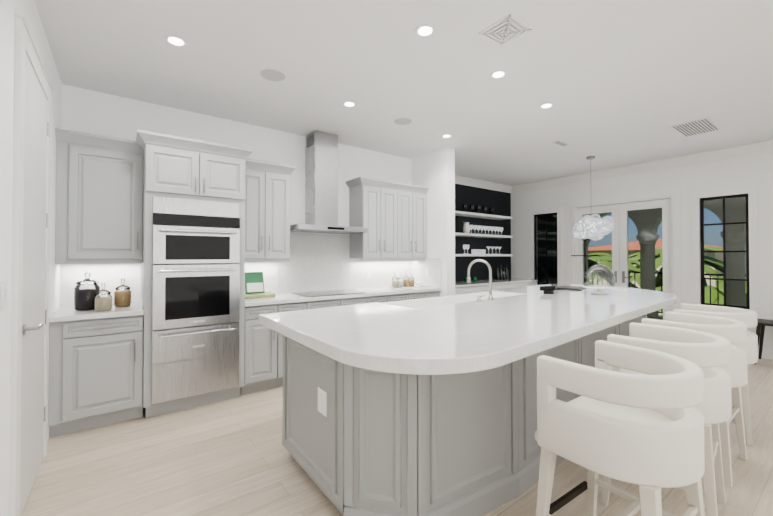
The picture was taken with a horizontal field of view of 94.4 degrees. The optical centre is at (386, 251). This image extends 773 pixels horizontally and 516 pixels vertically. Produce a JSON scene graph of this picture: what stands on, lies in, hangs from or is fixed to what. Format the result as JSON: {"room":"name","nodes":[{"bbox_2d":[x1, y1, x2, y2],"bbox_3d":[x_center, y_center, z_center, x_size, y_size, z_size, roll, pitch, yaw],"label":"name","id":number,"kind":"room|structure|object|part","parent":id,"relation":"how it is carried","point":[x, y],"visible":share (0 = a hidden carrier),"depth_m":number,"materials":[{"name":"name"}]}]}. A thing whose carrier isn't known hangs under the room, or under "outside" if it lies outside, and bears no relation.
{"room":"kitchen","nodes":[
{"label":"kitchen","id":0,"kind":"room"},
{"bbox_2d":[0,0,61,515],"bbox_3d":[-0.753,-0.072,0.197,0.150,2.870,7.200,1,-1,-37],"label":"wall","id":1,"kind":"structure","parent":0,"point":[28,8],"depth_m":1.67,"materials":[{"name":"white paint"}]},
{"bbox_2d":[1,280,7,308],"bbox_3d":[-1.694,0.189,1.589,0.011,0.120,0.080,1,-1,-37],"label":"switch plate","id":2,"kind":"object","parent":1,"relation":"attached to","point":[3,294],"visible":0.96,"depth_m":1.57,"materials":[{"name":"white plastic"}]},
{"bbox_2d":[9,9,52,515],"bbox_3d":[-2.070,0.110,2.107,0.029,2.549,0.980,1,-1,-37],"label":"door frame","id":3,"kind":"structure","parent":1,"relation":"attached to","point":[25,42],"depth_m":1.75,"materials":[{"name":"white wood"}]},
{"bbox_2d":[20,53,48,515],"bbox_3d":[-2.053,0.170,2.126,0.078,2.406,0.771,1,-1,-37],"label":"entry door","id":4,"kind":"structure","parent":1,"relation":"in","point":[33,408],"depth_m":2.07,"materials":[{"name":"white paint"}]},
{"bbox_2d":[62,84,410,293],"bbox_3d":[-1.335,-0.024,4.350,4.190,2.870,0.150,1,-1,-37],"label":"wall","id":5,"kind":"structure","parent":0,"point":[94,112],"depth_m":3.98,"materials":[{"name":"white paint"}]},
{"bbox_2d":[60,233,441,306],"bbox_3d":[-1.036,0.128,4.074,4.036,0.729,0.643,1,-1,-37],"label":"backsplash","id":6,"kind":"structure","parent":5,"relation":"attached to","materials":[{"name":"white tile"}]},
{"bbox_2d":[290,130,367,233],"bbox_3d":[-0.747,-0.850,4.391,0.910,1.213,0.498,1,-1,-37],"label":"range hood","id":7,"kind":"object","parent":5,"relation":"attached to","point":[321,185],"visible":0.92,"depth_m":4.36,"materials":[{"name":"silver metal"}]},
{"bbox_3d":[-0.747,-0.837,4.361,0.276,1.153,0.452,1,-1,-37],"label":"hood panel","id":8,"kind":"part","parent":7,"relation":"part of","materials":[{"name":"silver metal"}]},
{"bbox_2d":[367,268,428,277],"bbox_3d":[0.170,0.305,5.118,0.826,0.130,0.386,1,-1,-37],"label":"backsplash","id":9,"kind":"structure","parent":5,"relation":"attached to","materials":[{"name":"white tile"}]},
{"bbox_2d":[22,316,772,515],"bbox_3d":[3.038,1.483,3.667,10.500,0.160,8.550,1,-1,-37],"label":"floor","id":10,"kind":"structure","parent":0,"point":[231,457],"depth_m":2.24,"materials":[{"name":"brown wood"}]},
{"bbox_2d":[48,128,441,437],"bbox_3d":[-1.032,0.214,4.019,4.093,2.384,0.734,1,-1,-37],"label":"kitchen cabinets","id":11,"kind":"object","parent":10,"relation":"on","point":[186,233],"visible":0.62,"depth_m":3.17,"materials":[{"name":"grey painted wood"}]},
{"bbox_2d":[74,273,99,309],"bbox_3d":[-2.509,0.326,3.001,0.170,0.306,0.170,1,-1,-37],"label":"canister","id":12,"kind":"object","parent":11,"relation":"on","point":[83,299],"visible":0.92,"depth_m":2.95,"materials":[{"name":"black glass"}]},
{"bbox_3d":[-2.509,0.221,3.002,0.150,0.095,0.150,1,-1,-37],"label":"lid","id":13,"kind":"part","parent":12,"relation":"part of","materials":[{"name":"clear glass"}]},
{"bbox_2d":[94,283,111,310],"bbox_3d":[-2.319,0.365,2.930,0.116,0.226,0.116,1,-1,-37],"label":"canister","id":14,"kind":"object","parent":11,"relation":"on","point":[102,303],"visible":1,"depth_m":2.90,"materials":[{"name":"clear glass"}]},
{"bbox_3d":[-2.319,0.300,2.930,0.102,0.095,0.102,1,-1,-37],"label":"lid","id":15,"kind":"part","parent":14,"relation":"part of","materials":[{"name":"clear glass"}]},
{"bbox_3d":[-2.319,0.413,2.929,0.116,0.130,0.116,1,-1,-37],"label":"glass","id":16,"kind":"part","parent":14,"relation":"part of","materials":[{"name":"clear glass"}]},
{"bbox_2d":[114,279,130,306],"bbox_3d":[-2.334,0.358,3.168,0.124,0.246,0.124,1,-1,-37],"label":"canister","id":17,"kind":"object","parent":11,"relation":"on","point":[122,298],"visible":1,"depth_m":3.13,"materials":[{"name":"brown glass"}]},
{"bbox_3d":[-2.334,0.282,3.169,0.109,0.095,0.109,1,-1,-37],"label":"lid","id":18,"kind":"part","parent":17,"relation":"part of","materials":[{"name":"clear glass"}]},
{"bbox_3d":[-2.334,0.406,3.167,0.124,0.150,0.124,1,-1,-37],"label":"glass","id":19,"kind":"part","parent":17,"relation":"part of","materials":[{"name":"clear glass"}]},
{"bbox_2d":[151,196,239,404],"bbox_3d":[-1.652,0.402,3.156,0.690,1.730,0.096,1,-1,-37],"label":"oven","id":20,"kind":"object","parent":11,"relation":"in","point":[195,241],"depth_m":3.15,"materials":[{"name":"silver metal"}]},
{"bbox_2d":[49,285,440,322],"bbox_3d":[-1.036,0.513,4.069,4.036,0.040,0.643,1,-1,-37],"label":"countertop","id":21,"kind":"structure","parent":11,"relation":"on","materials":[{"name":"white stone"}]},
{"bbox_2d":[245,292,275,298],"bbox_3d":[-1.401,0.472,3.889,0.320,0.035,0.220,1,-1,-37],"label":"tray","id":22,"kind":"object","parent":11,"relation":"on","point":[260,295],"visible":0.75,"depth_m":3.81,"materials":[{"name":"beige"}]},
{"bbox_2d":[245,272,264,293],"bbox_3d":[-1.448,0.338,3.921,0.200,0.231,0.090,1,-1,-37],"label":"cookbook","id":23,"kind":"object","parent":22,"relation":"on","point":[253,277],"visible":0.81,"depth_m":3.92,"materials":[{"name":"green paper"}]},
{"bbox_2d":[247,283,262,291],"bbox_3d":[-1.428,0.385,3.893,0.170,0.096,0.030,1,-1,-37],"label":"label","id":24,"kind":"object","parent":23,"relation":"attached to","point":[254,287],"visible":1,"depth_m":3.89,"materials":[{"name":"white paper"}]},
{"bbox_2d":[292,289,365,296],"bbox_3d":[-0.693,0.489,4.303,0.750,0.012,0.485,1,-1,-37],"label":"cooktop","id":25,"kind":"object","parent":11,"relation":"in","point":[331,292],"depth_m":4.20,"materials":[{"name":"silver metal"}]},
{"bbox_2d":[388,286,419,288],"bbox_3d":[0.253,0.497,5.050,0.440,0.012,0.180,1,-1,-37],"label":"tray","id":26,"kind":"object","parent":11,"relation":"on","point":[404,287],"visible":0.81,"depth_m":4.95,"materials":[{"name":"white ceramic"}]},
{"bbox_2d":[392,273,397,286],"bbox_3d":[0.119,0.386,4.963,0.090,0.206,0.090,1,-1,-37],"label":"canister","id":27,"kind":"object","parent":26,"relation":"on","point":[394,283],"visible":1,"depth_m":4.94,"materials":[{"name":"clear glass"}]},
{"bbox_2d":[398,275,403,286],"bbox_3d":[0.199,0.392,5.023,0.080,0.196,0.080,1,-1,-37],"label":"canister","id":28,"kind":"object","parent":26,"relation":"on","point":[401,283],"visible":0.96,"depth_m":5.00,"materials":[{"name":"clear glass"}]},
{"bbox_2d":[403,271,408,286],"bbox_3d":[0.279,0.382,5.083,0.080,0.216,0.080,1,-1,-37],"label":"canister","id":29,"kind":"object","parent":26,"relation":"on","point":[406,282],"visible":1,"depth_m":5.06,"materials":[{"name":"clear glass"}]},
{"bbox_2d":[409,272,413,285],"bbox_3d":[0.359,0.393,5.143,0.076,0.196,0.076,1,-1,-37],"label":"canister","id":30,"kind":"object","parent":26,"relation":"on","point":[411,282],"visible":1,"depth_m":5.12,"materials":[{"name":"clear glass"}]},
{"bbox_2d":[282,327,628,515],"bbox_3d":[1.227,0.954,3.344,4.212,0.888,1.533,1,-1,-37],"label":"kitchen island","id":31,"kind":"object","parent":10,"relation":"on","point":[421,407],"depth_m":1.83,"materials":[{"name":"painted wood"},{"name":"white quartz"}]},
{"bbox_2d":[318,387,326,416],"bbox_3d":[-0.352,0.818,1.956,0.009,0.130,0.100,1,-1,-37],"label":"outlet","id":32,"kind":"object","parent":31,"relation":"attached to","point":[322,391],"depth_m":1.95,"materials":[{"name":"white plastic"}]},
{"bbox_2d":[259,284,676,394],"bbox_3d":[1.336,0.476,3.302,4.542,0.065,1.836,1,-1,-37],"label":"island countertop","id":33,"kind":"structure","parent":31,"relation":"on","point":[410,347],"depth_m":2.09,"materials":[{"name":"white stone"}]},
{"bbox_2d":[384,291,521,308],"bbox_3d":[0.721,0.585,3.499,1.677,0.263,0.578,1,-1,-37],"label":"sink","id":34,"kind":"object","parent":33,"relation":"in","point":[468,297],"depth_m":3.64,"materials":[{"name":"white ceramic"}]},
{"bbox_2d":[467,259,493,301],"bbox_3d":[0.854,0.254,3.313,0.228,0.378,0.297,1,-1,-37],"label":"faucet","id":35,"kind":"object","parent":33,"relation":"on","point":[490,298],"depth_m":3.31,"materials":[{"name":"silver metal"}]},
{"bbox_2d":[540,286,554,293],"bbox_3d":[1.777,0.413,3.921,0.241,0.074,0.193,1,-1,-37],"label":"rack","id":36,"kind":"object","parent":33,"relation":"on","point":[547,289],"visible":1,"depth_m":3.89,"materials":[{"name":"black metal"}]},
{"bbox_2d":[555,286,583,290],"bbox_3d":[2.278,0.447,4.451,0.300,0.019,0.460,0,-1,35],"label":"tray","id":37,"kind":"object","parent":33,"relation":"on","point":[578,288],"visible":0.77,"depth_m":4.35,"materials":[{"name":"silver metal"}]},
{"bbox_2d":[581,260,617,294],"bbox_3d":[2.268,0.266,3.816,0.340,0.366,0.340,1,-1,-37],"label":"cake dome","id":38,"kind":"object","parent":33,"relation":"on","point":[598,288],"visible":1,"depth_m":3.82,"materials":[{"name":"clear glass"}]},
{"bbox_3d":[2.268,0.223,3.817,0.290,0.280,0.290,1,-1,-37],"label":"glass","id":39,"kind":"part","parent":38,"relation":"part of","materials":[{"name":"clear glass"}]},
{"bbox_2d":[455,278,537,294],"bbox_3d":[1.679,0.998,6.661,3.096,0.879,0.633,1,-1,-37],"label":"bar","id":40,"kind":"object","parent":10,"relation":"on","point":[462,287],"visible":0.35,"depth_m":6.52,"materials":[{"name":"white stone"}]},
{"bbox_2d":[464,277,476,281],"bbox_3d":[1.596,0.512,6.653,0.340,0.090,0.190,1,-1,-37],"label":"glass","id":41,"kind":"object","parent":40,"relation":"on","point":[474,279],"visible":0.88,"depth_m":6.58,"materials":[{"name":"green glass"}]},
{"bbox_2d":[455,278,537,287],"bbox_3d":[1.679,0.578,6.666,3.096,0.039,0.633,1,-1,-37],"label":"countertop","id":42,"kind":"structure","parent":40,"relation":"on","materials":[{"name":"white stone"}]},
{"bbox_2d":[496,266,500,279],"bbox_3d":[2.249,0.434,7.241,0.071,0.260,0.071,-1,-1,38],"label":"bottle","id":43,"kind":"object","parent":40,"relation":"on","point":[498,273],"depth_m":7.22,"materials":[{"name":"grey"}]},
{"bbox_2d":[500,265,503,279],"bbox_3d":[2.337,0.415,7.308,0.071,0.300,0.071,-1,-1,38],"label":"bottle","id":44,"kind":"object","parent":40,"relation":"on","point":[501,274],"depth_m":7.28,"materials":[{"name":"grey"}]},
{"bbox_2d":[504,267,506,278],"bbox_3d":[2.417,0.445,7.367,0.071,0.240,0.071,-1,-1,38],"label":"bottle","id":45,"kind":"object","parent":40,"relation":"on","point":[505,270],"depth_m":7.36,"materials":[{"name":"grey"}]},
{"bbox_2d":[571,232,599,272],"bbox_3d":[3.266,0.547,5.878,0.260,1.763,0.440,1,-1,-37],"label":"candle stand","id":46,"kind":"object","parent":10,"relation":"on","point":[584,255],"visible":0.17,"depth_m":5.88,"materials":[{"name":"black metal"}]},
{"bbox_2d":[535,340,704,515],"bbox_3d":[0.983,0.911,1.495,0.550,0.936,0.520,0,-1,-34],"label":"stool","id":47,"kind":"object","parent":10,"relation":"on","point":[645,433],"visible":1,"depth_m":1.34,"materials":[{"name":"white fabric"}]},
{"bbox_3d":[0.984,0.760,1.495,0.550,0.115,0.515,0,-1,-34],"label":"seat","id":48,"kind":"part","parent":47,"relation":"part of","materials":[{"name":"white fabric"}]},
{"bbox_3d":[0.995,0.498,1.482,0.550,0.110,0.475,0,-1,-34],"label":"rail","id":49,"kind":"part","parent":47,"relation":"part of","materials":[{"name":"white fabric"}]},
{"bbox_2d":[553,197,745,316],"bbox_3d":[6.443,-0.244,7.650,0.420,3.411,7.720,1,-1,-37],"label":"arcade","id":50,"kind":"object","parent":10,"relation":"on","point":[735,273],"depth_m":7.10,"materials":[{"name":"grey"}]},
{"bbox_2d":[556,269,746,312],"bbox_3d":[6.443,0.910,7.637,0.040,0.920,7.020,1,-1,-37],"label":"railing","id":51,"kind":"object","parent":50,"relation":"attached to","point":[710,275],"depth_m":8.01,"materials":[{"name":"black metal"}]},
{"bbox_2d":[601,322,731,515],"bbox_3d":[1.534,0.916,1.964,0.550,0.936,0.520,1,-1,-44],"label":"stool","id":52,"kind":"object","parent":10,"relation":"on","point":[709,354],"visible":0.42,"depth_m":1.74,"materials":[{"name":"white fabric"}]},
{"bbox_3d":[1.550,0.503,1.953,0.550,0.110,0.475,1,-1,-44],"label":"rail","id":53,"kind":"part","parent":52,"relation":"part of","materials":[{"name":"white fabric"}]},
{"bbox_2d":[642,311,746,487],"bbox_3d":[2.083,0.922,2.430,0.550,0.936,0.520,1,-1,-37],"label":"stool","id":54,"kind":"object","parent":10,"relation":"on","point":[732,331],"visible":0.38,"depth_m":2.22,"materials":[{"name":"white fabric"}]},
{"bbox_3d":[2.096,0.509,2.417,0.550,0.110,0.475,1,-1,-37],"label":"rail","id":55,"kind":"part","parent":54,"relation":"part of","materials":[{"name":"white fabric"}]},
{"bbox_2d":[673,303,757,445],"bbox_3d":[2.634,0.927,2.898,0.520,0.936,0.550,-1,-1,45],"label":"stool","id":56,"kind":"object","parent":10,"relation":"on","point":[748,318],"visible":0.31,"depth_m":2.66,"materials":[{"name":"white fabric"}]},
{"bbox_3d":[2.650,0.514,2.887,0.475,0.110,0.550,-1,-1,45],"label":"rail","id":57,"kind":"part","parent":56,"relation":"part of","materials":[{"name":"white fabric"}]},
{"bbox_2d":[755,318,772,363],"bbox_3d":[4.990,1.147,4.350,0.420,0.530,0.750,1,-1,-37],"label":"side table","id":58,"kind":"object","parent":10,"relation":"on","point":[760,326],"visible":0.71,"depth_m":4.62,"materials":[{"name":"grey"}]},
{"bbox_2d":[34,0,772,185],"bbox_3d":[2.081,-1.539,2.645,7.700,0.120,8.000,1,-1,-37],"label":"ceiling","id":59,"kind":"structure","parent":0,"point":[619,83],"depth_m":2.91,"materials":[{"name":"white paint"}]},
{"bbox_2d":[164,35,186,46],"bbox_3d":[-1.475,-1.476,2.508,0.138,0.007,0.138,-1,-1,44],"label":"recessed light","id":60,"kind":"object","parent":59,"relation":"in","point":[174,41],"depth_m":2.50,"materials":[{"name":"white plastic"}]},
{"bbox_2d":[260,69,284,80],"bbox_3d":[-0.947,-1.471,2.981,0.194,0.005,0.199,1,-1,-42],"label":"ceiling speaker","id":61,"kind":"object","parent":59,"relation":"attached to","point":[271,75],"depth_m":2.98,"materials":[{"name":"grey plastic"}]},
{"bbox_2d":[342,101,355,106],"bbox_3d":[-0.368,-1.464,3.548,0.138,0.007,0.138,-1,-1,44],"label":"recessed light","id":62,"kind":"object","parent":59,"relation":"in","point":[352,104],"depth_m":3.55,"materials":[{"name":"white"}]},
{"bbox_2d":[394,118,411,124],"bbox_3d":[0.185,-1.459,4.000,0.192,0.005,0.196,1,-1,-42],"label":"ceiling speaker","id":63,"kind":"object","parent":59,"relation":"attached to","point":[401,121],"depth_m":4.00,"materials":[{"name":"grey plastic"}]},
{"bbox_2d":[415,24,435,36],"bbox_3d":[0.259,-1.477,2.393,0.138,0.007,0.138,-1,-1,44],"label":"recessed light","id":64,"kind":"object","parent":59,"relation":"in","point":[425,31],"depth_m":2.38,"materials":[{"name":"white plastic"}]},
{"bbox_2d":[441,134,451,137],"bbox_3d":[0.754,-1.453,4.486,0.138,0.007,0.138,-1,-1,44],"label":"recessed light","id":65,"kind":"object","parent":59,"relation":"in","point":[444,135],"depth_m":4.47,"materials":[{"name":"white"}]},
{"bbox_2d":[490,70,506,78],"bbox_3d":[0.927,-1.471,2.968,0.138,0.007,0.138,-1,-1,44],"label":"recessed light","id":66,"kind":"object","parent":59,"relation":"in","point":[500,73],"depth_m":2.96,"materials":[{"name":"white"}]},
{"bbox_2d":[479,13,532,46],"bbox_3d":[0.787,-1.472,2.369,0.256,0.019,0.252,1,-1,-37],"label":"ceiling vent","id":67,"kind":"object","parent":59,"relation":"in","point":[509,36],"depth_m":2.38,"materials":[{"name":"white metal"}]},
{"bbox_2d":[539,102,553,108],"bbox_3d":[1.603,-1.463,3.585,0.138,0.007,0.138,-1,-1,44],"label":"recessed light","id":68,"kind":"object","parent":59,"relation":"in","point":[548,105],"depth_m":3.57,"materials":[{"name":"white plastic"}]},
{"bbox_2d":[571,156,614,240],"bbox_3d":[3.115,-0.810,5.428,0.650,1.269,0.694,1,-1,-37],"label":"pendant light","id":69,"kind":"object","parent":59,"relation":"hanging from","point":[597,230],"visible":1,"depth_m":5.32,"materials":[{"name":"white glass"}]},
{"bbox_3d":[3.108,-0.976,5.440,0.120,0.939,0.120,1,-1,-37],"label":"pendant cord","id":70,"kind":"part","parent":69,"relation":"part of","materials":[{"name":"silver metal"}]},
{"bbox_2d":[411,147,454,295],"bbox_3d":[0.542,-0.011,5.471,0.160,2.870,1.200,1,-1,-37],"label":"wall","id":71,"kind":"structure","parent":0,"point":[434,171],"depth_m":5.04,"materials":[{"name":"white paint"}]},
{"bbox_2d":[455,184,510,280],"bbox_3d":[1.503,0.008,7.033,3.250,2.870,0.150,1,-1,-37],"label":"wall","id":72,"kind":"structure","parent":0,"point":[499,202],"depth_m":7.27,"materials":[{"name":"black paint"}]},
{"bbox_2d":[455,211,511,255],"bbox_3d":[1.441,-0.324,6.702,2.650,0.815,0.308,1,-1,-37],"label":"shelves","id":73,"kind":"object","parent":72,"relation":"attached to","point":[476,215],"visible":0.48,"depth_m":6.86,"materials":[{"name":"white wood"}]},
{"bbox_2d":[463,222,469,232],"bbox_3d":[1.500,-0.447,6.717,0.130,0.210,0.127,1,-1,-37],"label":"pitcher","id":74,"kind":"object","parent":73,"relation":"on","point":[466,227],"visible":0.88,"depth_m":6.67,"materials":[{"name":"white ceramic"}]},
{"bbox_2d":[462,204,493,214],"bbox_3d":[1.794,-0.811,6.979,0.890,0.165,0.086,1,-1,-37],"label":"glassware","id":75,"kind":"object","parent":73,"relation":"on","point":[478,208],"visible":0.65,"depth_m":6.94,"materials":[{"name":"black"}]},
{"bbox_2d":[471,249,485,253],"bbox_3d":[1.780,-0.005,6.921,0.388,0.090,0.065,1,-1,-37],"label":"glass tumbler","id":76,"kind":"object","parent":73,"relation":"on","point":[479,252],"visible":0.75,"depth_m":6.94,"materials":[{"name":"clear glass"}]},
{"bbox_2d":[470,225,502,234],"bbox_3d":[1.992,-0.425,7.098,1.017,0.175,0.068,1,-1,-37],"label":"glassware","id":77,"kind":"object","parent":73,"relation":"on","point":[474,226],"visible":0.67,"depth_m":7.09,"materials":[{"name":"clear glass"}]},
{"bbox_2d":[487,246,501,253],"bbox_3d":[2.175,-0.031,7.229,0.460,0.150,0.095,1,-1,-37],"label":"glassware","id":78,"kind":"object","parent":73,"relation":"on","point":[495,249],"visible":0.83,"depth_m":7.22,"materials":[{"name":"clear glass"}]},
{"bbox_2d":[455,175,511,192],"bbox_3d":[1.467,-1.364,6.865,2.970,0.129,0.100,1,-1,-37],"label":"crown molding","id":79,"kind":"structure","parent":72,"relation":"attached to","point":[461,180],"depth_m":7.20,"materials":[{"name":"white wood"}]},
{"bbox_2d":[511,151,772,348],"bbox_3d":[5.035,-0.017,4.897,0.150,2.870,7.800,1,-1,-37],"label":"wall","id":80,"kind":"structure","parent":0,"point":[742,171],"depth_m":5.44,"materials":[{"name":"white paint"}]},
{"bbox_2d":[534,213,557,284],"bbox_3d":[3.249,-0.045,7.258,0.035,1.460,0.520,1,-1,-37],"label":"window","id":81,"kind":"structure","parent":80,"relation":"in","point":[536,249],"depth_m":7.32,"materials":[{"name":"black metal"}]},
{"bbox_2d":[573,196,672,319],"bbox_3d":[4.051,0.283,6.206,0.151,2.299,1.520,1,-1,-37],"label":"doors","id":82,"kind":"structure","parent":80,"relation":"in","point":[619,210],"depth_m":6.14,"materials":[{"name":"white wood"}]},
{"bbox_3d":[4.011,0.433,6.174,0.052,0.200,0.320,1,-1,-37],"label":"french window handles","id":83,"kind":"part","parent":82,"relation":"part of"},
{"bbox_2d":[512,140,772,192],"bbox_3d":[4.979,-1.388,4.777,0.100,0.129,7.648,1,-1,-37],"label":"crown molding","id":84,"kind":"structure","parent":80,"relation":"attached to","point":[742,150],"depth_m":5.67,"materials":[{"name":"white"}]},
{"bbox_2d":[700,194,749,308],"bbox_3d":[4.841,-0.005,5.127,0.035,1.590,0.520,1,-1,-37],"label":"window","id":85,"kind":"structure","parent":80,"relation":"in","point":[702,251],"depth_m":5.12,"materials":[{"name":"black metal"}]},
{"bbox_2d":[758,347,772,359],"bbox_3d":[5.012,1.346,4.771,0.016,0.139,7.648,1,-1,-37],"label":"baseboard","id":86,"kind":"structure","parent":80,"relation":"attached to","point":[767,353],"depth_m":4.73,"materials":[{"name":"white"}]},
{"label":"outside","id":87,"kind":"structure","parent":0,"visible":0},
{"bbox_3d":[54.395,7.072,52.068,129.600,0.200,170.000,1,-1,-37],"label":"ground","id":88,"kind":"structure","parent":87,"visible":0},
{"bbox_2d":[588,249,745,314],"bbox_3d":[31.718,3.354,42.030,14.000,7.000,13.001,1,-1,-37],"label":"house","id":89,"kind":"structure","parent":88,"relation":"on","point":[718,255],"depth_m":36.02,"materials":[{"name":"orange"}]},
{"bbox_2d":[588,239,745,250],"bbox_3d":[42.409,-0.506,36.956,38.200,2.200,61.200,1,-1,-37],"label":"roof","id":90,"kind":"structure","parent":89,"relation":"on","point":[631,245],"depth_m":40.27,"materials":[{"name":"brown"}]},
{"bbox_3d":[12.834,3.402,16.054,13.890,6.316,22.440,1,-1,-37],"label":"trunks","id":91,"kind":"object","parent":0,"visible":0},
{"bbox_2d":[588,246,746,315],"bbox_3d":[13.214,2.277,16.249,18.836,5.151,28.001,1,-1,-37],"label":"palm","id":92,"kind":"object","parent":91,"relation":"attached to","point":[635,265],"depth_m":14.71,"materials":[{"name":"green plant"}]},
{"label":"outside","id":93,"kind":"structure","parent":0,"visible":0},
{"bbox_2d":[537,215,556,283],"bbox_3d":[5.848,-0.261,6.319,2.849,3.410,7.700,1,-1,-37],"label":"wall","id":94,"kind":"structure","parent":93,"point":[552,257],"depth_m":9.65,"materials":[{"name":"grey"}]},
{"bbox_3d":[4.312,1.286,8.898,0.480,0.380,0.468,1,-1,-37],"label":"plant pot","id":95,"kind":"object","parent":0,"visible":0},
{"bbox_2d":[537,262,556,283],"bbox_3d":[4.206,0.650,9.137,1.708,0.835,1.617,1,-1,-37],"label":"plant","id":96,"kind":"object","parent":95,"relation":"in","point":[552,278],"depth_m":8.81,"materials":[{"name":"black plant"}]}
]}

